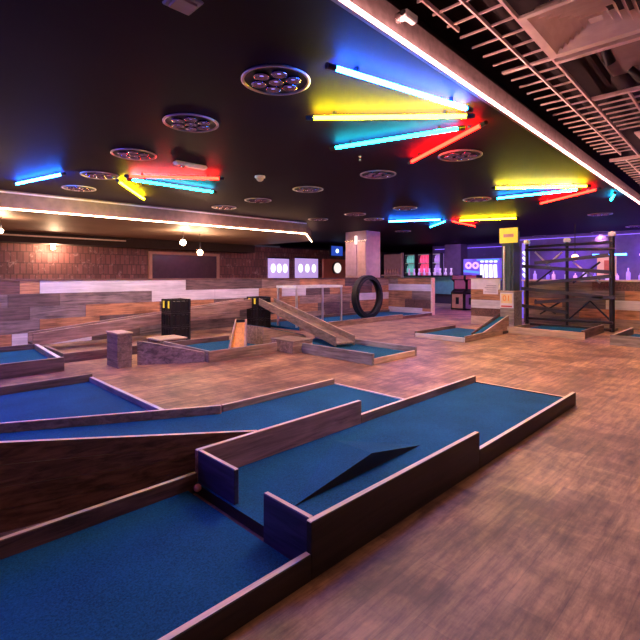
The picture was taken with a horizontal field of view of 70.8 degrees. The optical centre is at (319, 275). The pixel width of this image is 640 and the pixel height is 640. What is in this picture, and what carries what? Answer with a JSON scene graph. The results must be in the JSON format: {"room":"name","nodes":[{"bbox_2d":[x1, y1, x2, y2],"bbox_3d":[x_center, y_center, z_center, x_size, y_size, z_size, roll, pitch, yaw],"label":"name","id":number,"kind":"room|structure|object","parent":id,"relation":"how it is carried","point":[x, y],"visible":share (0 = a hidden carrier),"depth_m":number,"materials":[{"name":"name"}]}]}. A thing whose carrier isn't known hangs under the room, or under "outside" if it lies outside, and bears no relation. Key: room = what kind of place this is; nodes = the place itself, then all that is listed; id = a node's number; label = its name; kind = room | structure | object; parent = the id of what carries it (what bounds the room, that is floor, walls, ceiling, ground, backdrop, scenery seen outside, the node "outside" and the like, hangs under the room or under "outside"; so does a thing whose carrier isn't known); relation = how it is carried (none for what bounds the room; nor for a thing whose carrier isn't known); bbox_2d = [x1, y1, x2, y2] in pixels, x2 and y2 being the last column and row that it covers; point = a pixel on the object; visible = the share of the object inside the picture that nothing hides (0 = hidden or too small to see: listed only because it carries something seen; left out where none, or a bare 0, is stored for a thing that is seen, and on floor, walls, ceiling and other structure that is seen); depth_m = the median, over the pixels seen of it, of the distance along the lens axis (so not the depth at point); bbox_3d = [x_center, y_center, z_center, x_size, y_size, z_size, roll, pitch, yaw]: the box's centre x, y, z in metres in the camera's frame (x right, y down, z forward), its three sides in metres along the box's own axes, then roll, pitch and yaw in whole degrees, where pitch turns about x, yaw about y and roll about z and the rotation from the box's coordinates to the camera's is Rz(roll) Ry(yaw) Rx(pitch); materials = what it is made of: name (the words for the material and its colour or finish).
{"room":"games hall","nodes":[
{"label":"games hall","id":0,"kind":"room"},
{"bbox_2d":[0,207,309,244],"bbox_3d":[-9.284,-1.325,11.179,20.480,0.050,9.060,0,0,-45],"label":"ceiling","id":1,"kind":"structure","parent":0,"point":[10,220],"depth_m":12.58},
{"bbox_2d":[0,208,311,241],"bbox_3d":[-5.607,-1.275,9.040,1.961,0.025,18.562,0,0,41],"label":"led strip","id":2,"kind":"object","parent":1,"relation":"attached to","point":[0,208],"visible":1,"depth_m":10.23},
{"bbox_2d":[0,243,345,278],"bbox_3d":[-7.301,0.000,15.433,25.500,2.600,0.150,0,0,-45],"label":"wall","id":3,"kind":"structure","parent":0,"point":[17,260],"depth_m":15.30,"materials":[{"name":"red brick"}]},
{"bbox_2d":[0,230,254,252],"bbox_3d":[-9.507,-1.140,12.689,18.500,0.320,0.590,0,0,-45],"label":"trim","id":4,"kind":"structure","parent":3,"relation":"attached to","point":[137,243],"depth_m":15.13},
{"bbox_2d":[0,189,310,244],"bbox_3d":[-6.081,-1.465,9.983,7.581,0.330,22.116,0,0,23],"label":"ceiling beam","id":5,"kind":"structure","parent":3,"relation":"attached to","point":[7,200],"depth_m":10.18,"materials":[{"name":"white paint"}]},
{"bbox_2d":[148,251,219,277],"bbox_3d":[-5.176,-0.100,17.374,2.950,1.600,0.090,0,0,-45],"label":"frame","id":6,"kind":"object","parent":3,"relation":"attached to","point":[160,264],"visible":0.73,"depth_m":17.28,"materials":[{"name":"wood"}]},
{"bbox_2d":[267,257,289,277],"bbox_3d":[-1.890,-0.383,20.638,1.268,0.944,0.100,0,0,-45],"label":"lit panel","id":7,"kind":"object","parent":3,"relation":"attached to","point":[278,267],"visible":0.99,"depth_m":20.57,"materials":[{"name":"white plastic"}]},
{"bbox_2d":[294,257,318,277],"bbox_3d":[-0.640,-0.405,21.888,1.549,1.001,0.100,0,0,-45],"label":"lit panel","id":8,"kind":"object","parent":3,"relation":"attached to","point":[305,267],"visible":1,"depth_m":21.81,"materials":[{"name":"white plastic"}]},
{"bbox_2d":[0,278,388,346],"bbox_3d":[-4.685,0.677,9.104,20.250,1.245,0.140,0,0,-45],"label":"wall","id":9,"kind":"structure","parent":0,"point":[26,305],"depth_m":9.59,"materials":[{"name":"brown wood"}]},
{"bbox_2d":[0,0,639,252],"bbox_3d":[-0.530,-1.660,13.994,36.841,0.060,17.460,0,0,-45],"label":"ceiling","id":10,"kind":"structure","parent":0,"point":[81,81],"depth_m":4.91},
{"bbox_2d":[13,172,65,185],"bbox_3d":[-4.578,-1.588,7.312,1.546,0.081,0.048,0,0,31],"label":"tube light","id":11,"kind":"object","parent":10,"relation":"attached to","point":[62,173],"visible":1,"depth_m":7.26,"materials":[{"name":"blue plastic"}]},
{"bbox_2d":[61,185,95,191],"bbox_3d":[-4.464,-1.613,8.335,0.576,0.029,0.576,0,0,-45],"label":"recessed light","id":12,"kind":"object","parent":10,"relation":"in","point":[79,188],"visible":1,"depth_m":8.27,"materials":[{"name":"metal"}]},
{"bbox_2d":[80,171,119,179],"bbox_3d":[-3.550,-1.613,7.262,0.576,0.029,0.576,0,0,-45],"label":"recessed light","id":13,"kind":"object","parent":10,"relation":"in","point":[100,175],"visible":1,"depth_m":7.21,"materials":[{"name":"metal"}]},
{"bbox_2d":[116,179,145,200],"bbox_3d":[-3.468,-1.588,8.317,0.049,0.082,1.859,0,0,-8],"label":"tube light","id":14,"kind":"object","parent":10,"relation":"attached to","point":[117,180],"visible":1,"depth_m":8.09,"materials":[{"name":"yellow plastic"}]},
{"bbox_2d":[110,148,156,160],"bbox_3d":[-2.485,-1.613,6.012,0.576,0.029,0.576,0,0,-45],"label":"recessed light","id":15,"kind":"object","parent":10,"relation":"in","point":[124,153],"visible":1,"depth_m":5.97,"materials":[{"name":"metal"}]},
{"bbox_2d":[0,191,306,223],"bbox_3d":[-7.128,-1.585,7.425,18.237,0.025,0.030,0,0,-43],"label":"trim","id":16,"kind":"structure","parent":10,"relation":"attached to","point":[0,191],"depth_m":10.13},
{"bbox_2d":[126,178,216,193],"bbox_3d":[-2.539,-1.588,7.876,1.657,0.081,0.048,0,0,-44],"label":"tube light","id":17,"kind":"object","parent":10,"relation":"attached to","point":[127,179],"visible":0.98,"depth_m":7.80,"materials":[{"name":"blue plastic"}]},
{"bbox_2d":[124,173,223,179],"bbox_3d":[-2.307,-1.588,7.165,1.534,0.082,0.050,0,0,-7],"label":"tube light","id":18,"kind":"object","parent":10,"relation":"attached to","point":[125,175],"visible":1,"depth_m":7.15,"materials":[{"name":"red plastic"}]},
{"bbox_2d":[162,0,203,15],"bbox_3d":[-0.812,-1.613,2.667,0.180,0.035,0.180,0,0,-45],"label":"ceiling sensor","id":19,"kind":"object","parent":10,"relation":"attached to","point":[187,7],"visible":1,"depth_m":2.66,"materials":[{"name":"grey plastic"}]},
{"bbox_2d":[173,160,206,169],"bbox_3d":[-1.874,-1.585,6.509,0.506,0.087,0.123,0,0,-45],"label":"emergency light","id":20,"kind":"object","parent":10,"relation":"attached to","point":[182,164],"visible":1,"depth_m":6.45,"materials":[{"name":"white plastic"}]},
{"bbox_2d":[162,113,218,132],"bbox_3d":[-1.370,-1.613,4.779,0.576,0.029,0.576,0,0,-45],"label":"recessed light","id":21,"kind":"object","parent":10,"relation":"in","point":[186,122],"visible":1,"depth_m":4.74,"materials":[{"name":"metal"}]},
{"bbox_2d":[212,205,235,209],"bbox_3d":[-2.268,-1.613,10.630,0.576,0.029,0.576,0,0,-45],"label":"recessed light","id":22,"kind":"object","parent":10,"relation":"in","point":[224,207],"visible":1,"depth_m":10.53,"materials":[{"name":"metal"}]},
{"bbox_2d":[244,198,270,202],"bbox_3d":[-1.330,-1.613,9.651,0.576,0.029,0.576,0,0,-45],"label":"recessed light","id":23,"kind":"object","parent":10,"relation":"in","point":[252,200],"visible":1,"depth_m":9.57,"materials":[{"name":"metal"}]},
{"bbox_2d":[241,64,310,95],"bbox_3d":[-0.366,-1.613,3.742,0.576,0.029,0.576,0,0,-45],"label":"recessed light","id":24,"kind":"object","parent":10,"relation":"in","point":[268,79],"visible":1,"depth_m":3.70,"materials":[{"name":"metal"}]},
{"bbox_2d":[293,186,322,192],"bbox_3d":[-0.225,-1.613,8.431,0.576,0.029,0.576,0,0,-45],"label":"recessed light","id":25,"kind":"object","parent":10,"relation":"in","point":[304,189],"visible":1,"depth_m":8.36,"materials":[{"name":"metal"}]},
{"bbox_2d":[329,245,342,256],"bbox_3d":[0.815,-1.225,22.064,0.900,0.560,0.110,0,0,-45],"label":"screen","id":26,"kind":"object","parent":10,"relation":"hanging from","point":[334,250],"visible":1,"depth_m":21.97,"materials":[{"name":"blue plastic"}]},
{"bbox_2d":[344,213,365,215],"bbox_3d":[0.920,-1.613,11.831,0.576,0.029,0.576,0,0,-45],"label":"recessed light","id":27,"kind":"object","parent":10,"relation":"in","point":[346,214],"visible":1,"depth_m":11.74,"materials":[{"name":"metal"}]},
{"bbox_2d":[360,170,395,178],"bbox_3d":[0.927,-1.613,7.191,0.576,0.029,0.576,0,0,-45],"label":"recessed light","id":28,"kind":"object","parent":10,"relation":"in","point":[373,174],"visible":1,"depth_m":7.14,"materials":[{"name":"metal"}]},
{"bbox_2d":[306,110,474,120],"bbox_3d":[0.687,-1.588,4.449,1.654,0.082,0.050,0,0,2],"label":"tube light","id":29,"kind":"object","parent":10,"relation":"attached to","point":[444,115],"visible":1,"depth_m":4.44,"materials":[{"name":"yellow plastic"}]},
{"bbox_2d":[329,125,465,150],"bbox_3d":[0.835,-1.588,5.153,1.622,0.081,0.048,0,0,29],"label":"tube light","id":30,"kind":"object","parent":10,"relation":"attached to","point":[462,127],"visible":1,"depth_m":5.09,"materials":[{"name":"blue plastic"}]},
{"bbox_2d":[325,62,473,112],"bbox_3d":[0.742,-1.588,3.810,1.656,0.081,0.048,0,0,-33],"label":"tube light","id":31,"kind":"object","parent":10,"relation":"attached to","point":[330,66],"visible":1,"depth_m":3.70,"materials":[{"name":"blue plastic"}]},
{"bbox_2d":[393,206,416,210],"bbox_3d":[2.038,-1.613,10.787,0.576,0.029,0.576,0,0,-45],"label":"recessed light","id":32,"kind":"object","parent":10,"relation":"in","point":[402,208],"visible":1,"depth_m":10.69,"materials":[{"name":"metal"}]},
{"bbox_2d":[386,218,442,221],"bbox_3d":[2.664,-1.588,12.750,1.578,0.082,0.049,0,0,18],"label":"tube light","id":33,"kind":"object","parent":10,"relation":"attached to","point":[432,219],"visible":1,"depth_m":12.73,"materials":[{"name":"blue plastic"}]},
{"bbox_2d":[408,120,487,164],"bbox_3d":[1.470,-1.588,5.430,0.049,0.082,1.710,0,0,-16],"label":"tube light","id":34,"kind":"object","parent":10,"relation":"attached to","point":[485,122],"visible":1,"depth_m":5.21,"materials":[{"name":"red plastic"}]},
{"bbox_2d":[438,149,482,161],"bbox_3d":[1.886,-1.613,6.062,0.576,0.029,0.576,0,0,-45],"label":"recessed light","id":35,"kind":"object","parent":10,"relation":"in","point":[461,154],"visible":1,"depth_m":6.02,"materials":[{"name":"metal"}]},
{"bbox_2d":[463,197,491,201],"bbox_3d":[3.324,-1.613,9.526,0.576,0.029,0.576,0,0,-45],"label":"recessed light","id":36,"kind":"object","parent":10,"relation":"in","point":[471,199],"visible":1,"depth_m":9.44,"materials":[{"name":"metal"}]},
{"bbox_2d":[331,0,639,204],"bbox_3d":[5.439,-1.712,8.277,0.040,0.205,33.299,0,0,43],"label":"ceiling beam","id":37,"kind":"structure","parent":10,"relation":"attached to","point":[384,12],"depth_m":3.85,"materials":[{"name":"paint"}]},
{"bbox_2d":[394,8,417,24],"bbox_3d":[0.571,-1.720,2.990,0.126,0.090,0.127,0,0,-45],"label":"security camera","id":38,"kind":"object","parent":37,"relation":"attached to","point":[404,15],"visible":1,"depth_m":2.96,"materials":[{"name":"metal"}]},
{"bbox_2d":[337,0,639,203],"bbox_3d":[5.641,-1.600,8.430,0.023,0.030,32.000,0,0,43],"label":"led strip","id":39,"kind":"object","parent":37,"relation":"attached to","point":[348,4],"visible":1,"depth_m":3.55,"materials":[{"name":"paint"}]},
{"bbox_2d":[457,216,518,220],"bbox_3d":[4.638,-1.588,12.471,1.606,0.081,0.049,0,0,21],"label":"tube light","id":40,"kind":"object","parent":10,"relation":"attached to","point":[467,219],"visible":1,"depth_m":12.42,"materials":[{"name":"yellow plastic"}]},
{"bbox_2d":[493,188,581,199],"bbox_3d":[4.138,-1.588,8.653,1.581,0.081,0.048,0,0,40],"label":"tube light","id":41,"kind":"object","parent":10,"relation":"attached to","point":[577,189],"visible":0.99,"depth_m":8.60,"materials":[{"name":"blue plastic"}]},
{"bbox_2d":[491,183,591,188],"bbox_3d":[3.895,-1.588,7.949,1.683,0.082,0.050,0,0,6],"label":"tube light","id":42,"kind":"object","parent":10,"relation":"attached to","point":[573,185],"visible":1,"depth_m":7.93,"materials":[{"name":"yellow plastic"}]},
{"bbox_2d":[538,187,600,204],"bbox_3d":[4.897,-1.588,8.944,0.049,0.082,1.746,0,0,-9],"label":"tube light","id":43,"kind":"object","parent":10,"relation":"attached to","point":[598,188],"visible":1,"depth_m":8.79,"materials":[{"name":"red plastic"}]},
{"bbox_2d":[588,213,612,215],"bbox_3d":[7.361,-1.613,11.831,0.576,0.029,0.576,0,0,-45],"label":"recessed light","id":44,"kind":"object","parent":10,"relation":"in","point":[592,214],"visible":1,"depth_m":11.74,"materials":[{"name":"metal"}]},
{"bbox_2d":[0,303,639,639],"bbox_3d":[3.182,1.350,10.960,34.000,0.100,27.000,0,0,-45],"label":"floor","id":45,"kind":"structure","parent":0,"point":[541,541],"depth_m":2.52,"materials":[{"name":"brown wood"}]},
{"bbox_2d":[0,344,63,379],"bbox_3d":[-5.487,1.205,5.473,3.980,0.190,1.860,0,0,-45],"label":"lane","id":46,"kind":"object","parent":45,"relation":"on","point":[16,361],"visible":1,"depth_m":6.11,"materials":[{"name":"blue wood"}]},
{"bbox_2d":[0,373,162,422],"bbox_3d":[-3.454,1.240,3.387,3.905,0.120,1.955,0,0,-45],"label":"lane","id":47,"kind":"object","parent":45,"relation":"on","point":[79,395],"visible":0.67,"depth_m":4.55,"materials":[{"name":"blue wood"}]},
{"bbox_2d":[106,330,132,368],"bbox_3d":[-2.906,1.052,6.519,0.230,0.495,0.410,0,0,-45],"label":"wooden box","id":48,"kind":"object","parent":45,"relation":"on","point":[119,342],"visible":1,"depth_m":6.40,"materials":[{"name":"brown wood"}]},
{"bbox_2d":[44,335,228,362],"bbox_3d":[-3.168,1.230,8.111,2.910,0.140,1.050,0,0,-45],"label":"board","id":49,"kind":"object","parent":45,"relation":"on","point":[100,353],"visible":0.51,"depth_m":7.09,"materials":[{"name":"brown wood"}]},
{"bbox_2d":[28,298,251,344],"bbox_3d":[-3.376,0.875,9.351,4.550,0.649,0.360,0,0,-45],"label":"ramp","id":50,"kind":"object","parent":45,"relation":"on","point":[65,333],"visible":0.83,"depth_m":8.66,"materials":[{"name":"brown wood"}]},
{"bbox_2d":[146,335,186,342],"bbox_3d":[-2.821,1.214,8.294,0.540,0.172,0.520,0,0,-45],"label":"box","id":51,"kind":"object","parent":45,"relation":"on","point":[156,339],"visible":0.58,"depth_m":8.20,"materials":[{"name":"brown wood"}]},
{"bbox_2d":[137,340,204,364],"bbox_3d":[-2.208,1.120,6.689,0.952,0.359,0.050,0,0,-13],"label":"board","id":52,"kind":"object","parent":45,"relation":"on","point":[148,353],"visible":1,"depth_m":6.64,"materials":[{"name":"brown wood"}]},
{"bbox_2d":[161,298,190,339],"bbox_3d":[-2.937,0.882,9.169,0.426,0.836,0.420,0,0,-45],"label":"box","id":53,"kind":"object","parent":45,"relation":"on","point":[175,320],"visible":0.88,"depth_m":9.05,"materials":[{"name":"black plastic"}]},
{"bbox_2d":[0,379,404,532],"bbox_3d":[-1.647,1.000,3.215,5.731,0.600,2.188,0,0,-24],"label":"lane","id":54,"kind":"object","parent":45,"relation":"on","point":[53,468],"visible":0.7,"depth_m":2.72,"materials":[{"name":"carpet"}]},
{"bbox_2d":[164,340,276,362],"bbox_3d":[-1.704,1.215,7.736,1.350,0.170,1.490,0,0,-45],"label":"lane","id":55,"kind":"object","parent":45,"relation":"on","point":[217,351],"visible":0.81,"depth_m":7.31,"materials":[{"name":"brown wood"}]},
{"bbox_2d":[228,319,246,347],"bbox_3d":[-1.417,1.006,7.894,0.298,0.460,0.430,0,0,0],"label":"chute","id":56,"kind":"object","parent":55,"relation":"on","point":[238,338],"visible":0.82,"depth_m":7.90,"materials":[{"name":"brown wood"}]},
{"bbox_2d":[247,296,270,327],"bbox_3d":[-1.508,0.902,11.050,0.406,0.796,0.440,0,0,-45],"label":"stand","id":57,"kind":"object","parent":45,"relation":"on","point":[257,315],"visible":0.68,"depth_m":10.91,"materials":[{"name":"black plastic"}]},
{"bbox_2d":[247,325,305,344],"bbox_3d":[-0.912,1.121,8.917,1.080,0.359,0.700,0,0,-45],"label":"box","id":58,"kind":"object","parent":45,"relation":"on","point":[256,335],"visible":0.53,"depth_m":8.47,"materials":[{"name":"brown wood"}]},
{"bbox_2d":[0,376,575,639],"bbox_3d":[-0.081,1.175,2.641,6.420,0.250,1.090,0,0,-45],"label":"lane","id":59,"kind":"object","parent":45,"relation":"on","point":[155,562],"visible":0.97,"depth_m":2.24,"materials":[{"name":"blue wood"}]},
{"bbox_2d":[271,335,312,353],"bbox_3d":[-0.491,1.192,7.838,0.470,0.215,0.600,0,0,-45],"label":"step block","id":60,"kind":"object","parent":45,"relation":"on","point":[290,344],"visible":0.9,"depth_m":7.65,"materials":[{"name":"brown wood"}]},
{"bbox_2d":[271,309,431,330],"bbox_3d":[0.990,1.230,13.329,5.850,0.140,1.750,0,0,-45],"label":"lane","id":61,"kind":"object","parent":45,"relation":"on","point":[351,318],"visible":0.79,"depth_m":13.24,"materials":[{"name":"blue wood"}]},
{"bbox_2d":[276,285,342,327],"bbox_3d":[-0.247,0.744,11.703,1.660,1.008,0.760,0,0,-45],"label":"case","id":62,"kind":"object","parent":61,"relation":"on","point":[324,302],"visible":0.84,"depth_m":11.37,"materials":[{"name":"clear glass"}]},
{"bbox_2d":[351,275,382,317],"bbox_3d":[1.421,0.612,13.329,1.270,1.274,0.200,0,0,-45],"label":"loop","id":63,"kind":"object","parent":61,"relation":"on","point":[356,289],"visible":0.97,"depth_m":13.16,"materials":[{"name":"black rubber"}]},
{"bbox_2d":[302,336,416,364],"bbox_3d":[0.343,1.215,7.789,1.200,0.170,2.370,0,0,-45],"label":"lane","id":64,"kind":"object","parent":45,"relation":"on","point":[367,352],"visible":0.94,"depth_m":7.34,"materials":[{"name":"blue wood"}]},
{"bbox_2d":[259,298,354,346],"bbox_3d":[-0.421,0.880,9.408,0.420,0.699,3.408,0,0,-31],"label":"ramp","id":65,"kind":"object","parent":64,"relation":"on","point":[323,330],"visible":1,"depth_m":8.98,"materials":[{"name":"brown wood"}]},
{"bbox_2d":[381,253,403,278],"bbox_3d":[3.183,0.147,19.812,0.320,2.305,0.964,0,0,-45],"label":"board","id":66,"kind":"object","parent":45,"relation":"on","point":[391,261],"visible":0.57,"depth_m":19.78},
{"bbox_2d":[404,254,416,274],"bbox_3d":[4.929,0.075,24.239,0.350,2.450,0.664,0,0,-45],"label":"display shelf","id":67,"kind":"object","parent":45,"relation":"on","point":[406,264],"visible":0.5,"depth_m":24.34,"materials":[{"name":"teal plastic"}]},
{"bbox_2d":[417,254,431,274],"bbox_3d":[5.528,0.075,23.640,0.350,2.450,0.722,0,0,-45],"label":"display shelf","id":68,"kind":"object","parent":45,"relation":"on","point":[419,264],"visible":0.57,"depth_m":23.73,"materials":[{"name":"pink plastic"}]},
{"bbox_2d":[404,275,453,303],"bbox_3d":[5.438,0.635,22.104,0.750,1.330,2.993,0,0,-45],"label":"bar counter","id":69,"kind":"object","parent":45,"relation":"on","point":[444,284],"depth_m":21.38,"materials":[{"name":"black plastic"}]},
{"bbox_2d":[432,253,443,274],"bbox_3d":[6.059,0.075,23.109,0.350,2.450,0.488,0,0,-45],"label":"display shelf","id":70,"kind":"object","parent":45,"relation":"on","point":[441,263],"visible":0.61,"depth_m":23.02,"materials":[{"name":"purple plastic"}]},
{"bbox_2d":[451,275,466,309],"bbox_3d":[5.479,0.630,17.534,0.555,1.340,0.522,0,0,-45],"label":"machine","id":71,"kind":"object","parent":45,"relation":"on","point":[460,284],"visible":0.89,"depth_m":17.40,"materials":[{"name":"black plastic"}]},
{"bbox_2d":[415,314,508,342],"bbox_3d":[3.171,1.090,9.945,2.150,0.420,1.180,0,0,-45],"label":"lane","id":72,"kind":"object","parent":45,"relation":"on","point":[496,326],"visible":0.98,"depth_m":9.73,"materials":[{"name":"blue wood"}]},
{"bbox_2d":[464,275,482,309],"bbox_3d":[5.855,0.630,17.158,0.555,1.340,0.460,0,0,-45],"label":"machine","id":73,"kind":"object","parent":45,"relation":"on","point":[467,294],"visible":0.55,"depth_m":17.08,"materials":[{"name":"black plastic"}]},
{"bbox_2d":[464,258,501,279],"bbox_3d":[6.919,0.277,19.268,0.185,2.046,1.691,0,0,-45],"label":"sign","id":74,"kind":"object","parent":45,"relation":"on","point":[487,267],"visible":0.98,"depth_m":19.15,"materials":[{"name":"purple plastic"}]},
{"bbox_2d":[470,278,501,323],"bbox_3d":[4.430,0.675,12.024,0.110,1.250,0.840,0,0,-45],"label":"screen","id":75,"kind":"object","parent":45,"relation":"on","point":[484,307],"visible":0.78,"depth_m":12.05,"materials":[{"name":"brown wood"}]},
{"bbox_2d":[483,283,497,293],"bbox_3d":[4.504,0.330,11.886,0.014,0.300,0.400,0,0,-45],"label":"notice","id":76,"kind":"object","parent":75,"relation":"attached to","point":[488,288],"visible":1,"depth_m":11.88,"materials":[{"name":"white paper"}]},
{"bbox_2d":[522,243,524,317],"bbox_3d":[6.326,0.146,13.848,0.170,2.308,0.164,0,0,-45],"label":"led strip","id":77,"kind":"structure","parent":45,"relation":"on","point":[523,244],"depth_m":13.83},
{"bbox_2d":[507,324,603,339],"bbox_3d":[5.370,1.210,10.327,1.700,0.180,1.690,0,0,-45],"label":"lane","id":78,"kind":"object","parent":45,"relation":"on","point":[547,331],"visible":0.88,"depth_m":9.83,"materials":[{"name":"brown wood"}]},
{"bbox_2d":[521,231,617,331],"bbox_3d":[6.195,0.130,11.219,0.572,2.340,2.097,0,0,-45],"label":"metal frame","id":79,"kind":"object","parent":45,"relation":"on","point":[611,272],"visible":0.92,"depth_m":11.00,"materials":[{"name":"black metal"}]},
{"bbox_2d":[610,328,639,347],"bbox_3d":[6.633,1.205,8.528,1.760,0.190,1.580,0,0,-45],"label":"lane","id":80,"kind":"object","parent":45,"relation":"on","point":[627,338],"visible":1,"depth_m":8.37,"materials":[{"name":"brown wood"}]},
{"bbox_2d":[322,259,345,277],"bbox_3d":[1.078,0.225,23.211,2.650,2.150,0.100,0,0,-45],"label":"wall","id":81,"kind":"structure","parent":0,"point":[327,272],"depth_m":22.64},
{"bbox_2d":[332,262,341,273],"bbox_3d":[0.862,-0.406,22.832,0.620,0.620,0.110,0,0,-45],"label":"round sign","id":82,"kind":"object","parent":81,"relation":"attached to","point":[336,267],"visible":1,"depth_m":22.74,"materials":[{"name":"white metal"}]},
{"bbox_2d":[280,246,399,277],"bbox_3d":[1.750,-0.165,28.019,10.900,2.930,0.150,0,0,-45],"label":"wall","id":83,"kind":"structure","parent":0,"point":[382,254],"depth_m":30.22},
{"bbox_2d":[346,230,379,277],"bbox_3d":[1.591,-0.165,16.723,0.800,2.930,1.000,0,0,-45],"label":"wall","id":84,"kind":"structure","parent":0,"point":[372,237],"depth_m":16.39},
{"bbox_2d":[345,240,356,275],"bbox_3d":[1.151,-0.650,16.566,0.045,1.300,0.560,0,0,-45],"label":"wall panel","id":85,"kind":"object","parent":84,"relation":"attached to","point":[351,247],"visible":1,"depth_m":16.53,"materials":[{"name":"metal"}]},
{"bbox_2d":[358,240,366,275],"bbox_3d":[1.518,-0.650,16.198,0.045,1.300,0.380,0,0,-45],"label":"wall panel","id":86,"kind":"object","parent":84,"relation":"attached to","point":[361,243],"visible":0.89,"depth_m":16.19,"materials":[{"name":"metal"}]},
{"bbox_2d":[389,278,434,314],"bbox_3d":[3.143,0.677,15.588,0.170,1.245,1.800,0,0,-45],"label":"wall","id":87,"kind":"structure","parent":0,"point":[411,294],"depth_m":15.47,"materials":[{"name":"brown wood"}]},
{"bbox_2d":[400,252,431,254],"bbox_3d":[14.920,-0.665,22.698,0.200,3.930,27.000,0,0,-45],"label":"wall","id":88,"kind":"structure","parent":0,"point":[410,253],"depth_m":30.86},
{"bbox_2d":[445,244,466,274],"bbox_3d":[7.071,-0.165,23.405,0.700,2.930,0.900,0,0,-45],"label":"wall column","id":89,"kind":"structure","parent":0,"point":[455,254],"depth_m":23.08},
{"bbox_2d":[432,243,501,289],"bbox_3d":[8.255,-0.165,22.963,0.150,2.930,5.600,0,0,-45],"label":"wall","id":90,"kind":"structure","parent":0,"point":[490,250],"depth_m":22.93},
{"bbox_2d":[386,0,574,144],"bbox_3d":[4.440,-2.150,8.287,0.040,0.900,36.027,0,0,43],"label":"wall","id":91,"kind":"structure","parent":0,"point":[395,3],"depth_m":5.12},
{"bbox_2d":[417,0,639,156],"bbox_3d":[4.428,-1.950,6.824,0.460,0.035,20.000,0,0,43],"label":"grid","id":92,"kind":"object","parent":91,"relation":"attached to","point":[504,3],"visible":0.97,"depth_m":4.27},
{"bbox_2d":[517,0,639,64],"bbox_3d":[2.373,-2.038,3.220,1.022,0.225,1.556,0,0,-45],"label":"air diffuser","id":93,"kind":"object","parent":92,"relation":"attached to","point":[566,30],"visible":1,"depth_m":3.50,"materials":[{"name":"paint"}]},
{"bbox_2d":[591,86,639,129],"bbox_3d":[3.914,-1.950,5.097,1.526,0.035,1.164,0,0,-45],"label":"grid","id":94,"kind":"object","parent":92,"relation":"attached to","point":[628,91],"visible":1,"depth_m":5.04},
{"bbox_2d":[609,131,639,184],"bbox_3d":[6.257,-1.950,7.982,5.373,0.050,1.553,0,0,-45],"label":"grid","id":95,"kind":"object","parent":92,"relation":"attached to","point":[637,133],"visible":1,"depth_m":7.72,"materials":[{"name":"paint"}]},
{"bbox_2d":[483,0,639,162],"bbox_3d":[2.692,-2.250,5.025,0.097,0.097,17.000,0,0,43],"label":"pipe","id":96,"kind":"object","parent":91,"relation":"attached to","point":[501,12],"visible":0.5,"depth_m":4.58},
{"bbox_2d":[499,231,522,326],"bbox_3d":[4.868,0.080,11.466,0.540,2.440,0.390,0,0,-45],"label":"pillar","id":97,"kind":"structure","parent":0,"point":[510,252],"depth_m":11.34,"materials":[{"name":"grey wood"}]},
{"bbox_2d":[500,293,513,307],"bbox_3d":[4.678,0.610,11.275,0.034,0.380,0.330,0,0,-45],"label":"sign","id":98,"kind":"object","parent":97,"relation":"attached to","point":[506,299],"visible":1,"depth_m":11.26,"materials":[{"name":"white paper"}]},
{"bbox_2d":[499,227,517,242],"bbox_3d":[4.725,-1.005,11.202,0.195,0.370,0.440,0,0,-45],"label":"sign","id":99,"kind":"object","parent":97,"relation":"attached to","point":[506,235],"visible":1,"depth_m":11.13,"materials":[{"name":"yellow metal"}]},
{"bbox_2d":[397,0,639,193],"bbox_3d":[9.122,-2.630,5.728,35.000,0.060,11.200,0,0,-45],"label":"cable tray","id":100,"kind":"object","parent":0,"point":[581,70],"depth_m":5.92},
{"bbox_2d":[596,53,639,120],"bbox_3d":[2.982,-2.400,4.750,0.174,0.174,17.000,0,0,43],"label":"pipe","id":101,"kind":"object","parent":100,"relation":"hanging from","point":[623,81],"visible":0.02,"depth_m":5.48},
{"bbox_2d":[520,230,639,289],"bbox_3d":[12.021,-0.165,15.203,0.100,2.930,10.500,0,0,-45],"label":"wall","id":102,"kind":"structure","parent":0,"point":[629,243],"depth_m":17.08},
{"bbox_2d":[526,233,639,239],"bbox_3d":[11.932,-1.490,15.044,0.050,0.020,10.400,0,0,-45],"label":"led strip","id":103,"kind":"object","parent":102,"relation":"attached to","point":[633,233],"visible":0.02,"depth_m":16.99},
{"bbox_2d":[597,256,616,279],"bbox_3d":[8.546,0.356,13.417,0.100,1.888,0.489,0,0,-45],"label":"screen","id":104,"kind":"object","parent":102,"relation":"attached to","point":[604,265],"visible":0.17,"depth_m":13.41,"materials":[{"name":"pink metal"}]},
{"bbox_2d":[522,280,639,329],"bbox_3d":[9.610,0.700,8.846,0.180,1.200,10.920,0,0,-45],"label":"wall","id":105,"kind":"structure","parent":0,"point":[627,292],"depth_m":11.44,"materials":[{"name":"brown wood"}]},
{"bbox_2d":[585,40,639,85],"bbox_3d":[3.123,-2.150,4.115,1.301,0.100,1.154,0,0,-45],"label":"ceiling panel","id":106,"kind":"object","parent":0,"point":[626,56],"visible":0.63,"depth_m":4.51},
{"bbox_2d":[601,49,615,65],"bbox_3d":[2.718,-2.081,4.244,0.180,0.180,0.104,0,0,-45],"label":"spotlight","id":107,"kind":"object","parent":106,"relation":"attached to","point":[608,58],"visible":0.67,"depth_m":4.23,"materials":[{"name":"metal"}]},
{"bbox_2d":[627,65,639,83],"bbox_3d":[3.274,-2.081,4.643,0.179,0.181,0.098,0,0,7],"label":"spotlight","id":108,"kind":"object","parent":106,"relation":"attached to","point":[634,71],"visible":1,"depth_m":4.63,"materials":[{"name":"metal"}]},
{"bbox_3d":[-8.839,-0.680,-1.131,0.100,3.960,27.100,0,0,-45],"label":"wall","id":109,"kind":"structure","parent":0,"visible":0},
{"bbox_2d":[0,233,125,241],"bbox_3d":[-11.186,-1.180,10.550,13.100,0.040,0.060,0,0,-45],"label":"trim","id":110,"kind":"structure","parent":109,"relation":"attached to","point":[0,233],"depth_m":13.76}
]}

